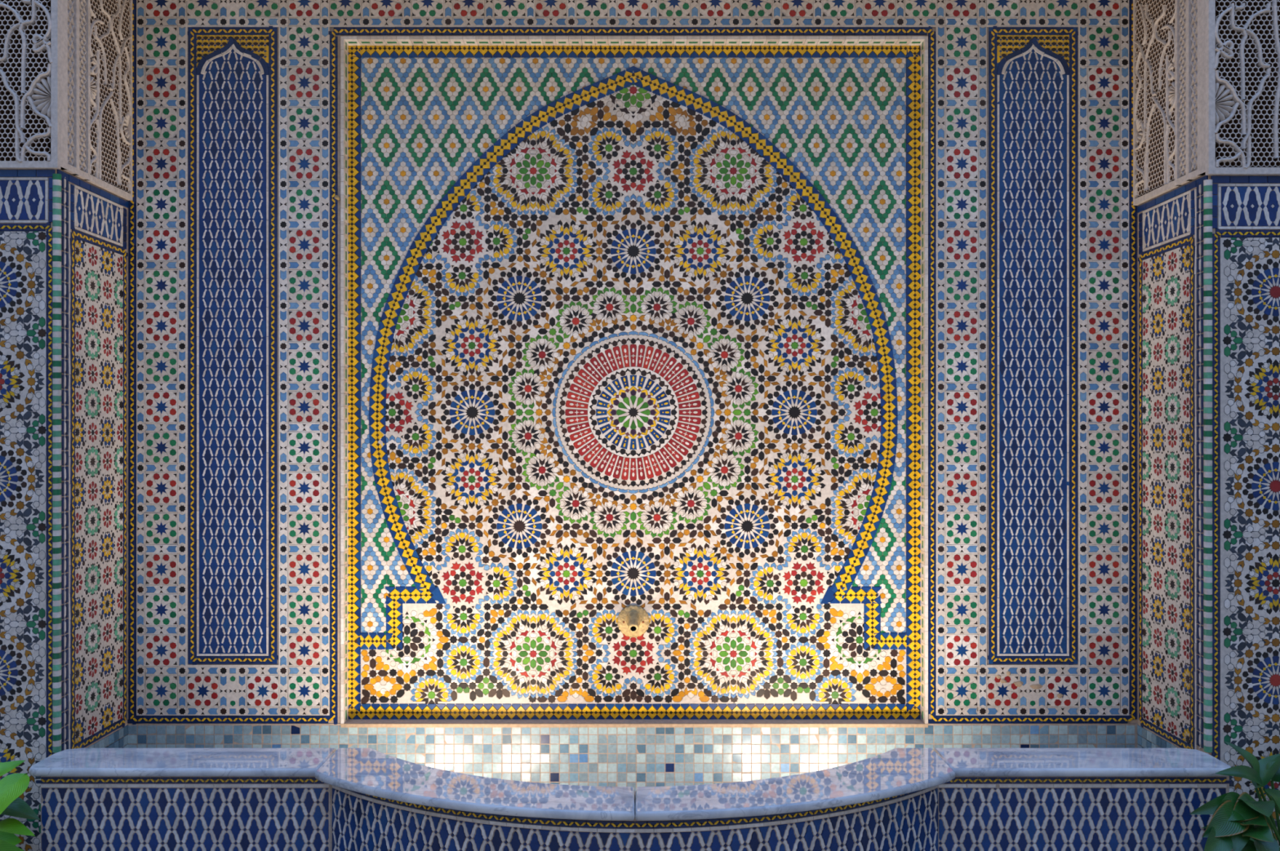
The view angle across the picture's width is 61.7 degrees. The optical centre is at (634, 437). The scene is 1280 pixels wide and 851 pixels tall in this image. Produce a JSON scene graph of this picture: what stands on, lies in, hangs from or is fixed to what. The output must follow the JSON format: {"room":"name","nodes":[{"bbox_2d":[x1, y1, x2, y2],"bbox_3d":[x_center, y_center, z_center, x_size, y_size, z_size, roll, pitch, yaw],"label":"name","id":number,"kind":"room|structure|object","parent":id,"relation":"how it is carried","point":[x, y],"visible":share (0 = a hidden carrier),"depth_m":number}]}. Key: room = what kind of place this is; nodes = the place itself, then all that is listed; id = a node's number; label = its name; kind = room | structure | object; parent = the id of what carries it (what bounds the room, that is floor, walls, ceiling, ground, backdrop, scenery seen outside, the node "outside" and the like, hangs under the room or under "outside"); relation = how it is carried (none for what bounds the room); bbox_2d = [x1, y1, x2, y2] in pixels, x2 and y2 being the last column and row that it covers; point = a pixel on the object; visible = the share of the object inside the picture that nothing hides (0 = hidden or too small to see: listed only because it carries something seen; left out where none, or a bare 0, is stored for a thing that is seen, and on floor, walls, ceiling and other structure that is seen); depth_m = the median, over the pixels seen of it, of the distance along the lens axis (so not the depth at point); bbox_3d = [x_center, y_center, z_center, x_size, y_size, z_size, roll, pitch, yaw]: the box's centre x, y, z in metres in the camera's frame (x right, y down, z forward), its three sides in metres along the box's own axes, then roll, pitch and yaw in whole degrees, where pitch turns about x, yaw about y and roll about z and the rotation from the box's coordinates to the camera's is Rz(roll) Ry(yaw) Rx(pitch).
{"room":"moroccan fountain courtyard","nodes":[
{"label":"moroccan fountain courtyard","id":0,"kind":"room"},
{"bbox_2d":[0,168,128,753],"bbox_3d":[-4.312,-0.713,3.236,5.375,4.400,0.488,0,0,0],"label":"wall","id":1,"kind":"structure","parent":0,"point":[70,183],"depth_m":3.25},
{"bbox_2d":[0,169,61,850],"bbox_3d":[-1.795,0.254,2.993,0.378,2.004,0.016,0,0,0],"label":"mosaic panel","id":2,"kind":"object","parent":1,"relation":"attached to","point":[30,255],"visible":0.92,"depth_m":2.99},
{"bbox_2d":[0,0,61,168],"bbox_3d":[-1.744,-1.047,2.981,0.282,0.596,0.020,0,0,0],"label":"plaster panel","id":3,"kind":"object","parent":1,"relation":"attached to","point":[30,30],"visible":1,"depth_m":2.98},
{"bbox_2d":[57,168,128,751],"bbox_3d":[-1.623,0.220,3.212,0.006,1.949,0.436,0,0,0],"label":"mosaic panel","id":4,"kind":"object","parent":1,"relation":"attached to","point":[106,212],"visible":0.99,"depth_m":3.21},
{"bbox_2d":[60,0,133,200],"bbox_3d":[-1.615,-1.130,3.212,0.018,0.744,0.441,0,0,0],"label":"plaster panel","id":5,"kind":"object","parent":1,"relation":"attached to","point":[96,35],"visible":1,"depth_m":3.22},
{"bbox_2d":[127,0,1137,724],"bbox_3d":[0.000,-0.713,3.578,14.000,4.400,0.303,0,0,0],"label":"wall","id":6,"kind":"structure","parent":0,"point":[304,686],"depth_m":3.43},
{"bbox_2d":[187,26,278,665],"bbox_3d":[-1.288,-0.294,3.430,0.290,2.046,0.007,0,0,0],"label":"arch panel","id":7,"kind":"object","parent":6,"relation":"attached to","point":[233,71],"visible":1,"depth_m":3.43},
{"bbox_2d":[340,35,928,728],"bbox_3d":[-0.002,-0.178,3.459,1.879,2.212,0.065,0,0,0],"label":"mosaic panel","id":8,"kind":"object","parent":6,"relation":"attached to","point":[625,321],"visible":1,"depth_m":3.48},
{"bbox_2d":[617,605,649,637],"bbox_3d":[-0.005,0.598,3.450,0.105,0.105,0.072,0,0,0],"label":"spout","id":9,"kind":"object","parent":8,"relation":"attached to","point":[633,615],"visible":1,"depth_m":3.47},
{"bbox_2d":[987,26,1078,665],"bbox_3d":[1.274,-0.294,3.430,0.290,2.046,0.007,0,0,0],"label":"arch panel","id":10,"kind":"object","parent":6,"relation":"attached to","point":[1033,71],"visible":1,"depth_m":3.43},
{"bbox_2d":[1137,174,1279,755],"bbox_3d":[4.306,-0.713,3.236,5.389,4.400,0.488,0,0,0],"label":"wall","id":11,"kind":"structure","parent":0,"point":[1209,176],"depth_m":3.22},
{"bbox_2d":[1133,0,1205,205],"bbox_3d":[1.601,-1.122,3.212,0.018,0.760,0.441,0,0,0],"label":"plaster panel","id":12,"kind":"object","parent":11,"relation":"attached to","point":[1169,36],"visible":1,"depth_m":3.21},
{"bbox_2d":[1137,175,1208,750],"bbox_3d":[1.609,0.228,3.212,0.005,1.933,0.436,0,0,0],"label":"mosaic panel","id":13,"kind":"object","parent":11,"relation":"attached to","point":[1152,233],"visible":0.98,"depth_m":3.20},
{"bbox_2d":[1203,176,1279,850],"bbox_3d":[1.783,0.272,2.993,0.381,2.004,0.016,0,0,0],"label":"mosaic panel","id":14,"kind":"object","parent":11,"relation":"attached to","point":[1242,319],"visible":0.88,"depth_m":2.99},
{"bbox_2d":[1205,0,1279,175],"bbox_3d":[1.734,-1.038,2.981,0.282,0.613,0.020,0,0,0],"label":"plaster panel","id":15,"kind":"object","parent":11,"relation":"attached to","point":[1242,37],"visible":1,"depth_m":2.98},
{"bbox_3d":[0.000,1.587,-0.620,14.800,0.200,8.700,0,0,0],"label":"floor","id":16,"kind":"structure","parent":0,"visible":0},
{"bbox_2d":[0,760,39,850],"bbox_3d":[-1.749,1.151,2.701,0.498,0.673,0.526,0,0,-21],"label":"potted plant","id":17,"kind":"object","parent":16,"relation":"on","point":[12,786],"visible":1,"depth_m":2.59},
{"bbox_2d":[28,724,1231,850],"bbox_3d":[-0.007,1.177,2.956,3.232,0.620,0.952,0,0,0],"label":"fountain basin","id":18,"kind":"object","parent":16,"relation":"on","point":[175,787],"visible":0.99,"depth_m":2.82},
{"bbox_2d":[1189,741,1279,850],"bbox_3d":[1.649,1.121,2.730,0.689,0.733,0.580,0,0,0],"label":"potted plant","id":19,"kind":"object","parent":16,"relation":"on","point":[1238,823],"visible":1,"depth_m":2.51}
]}

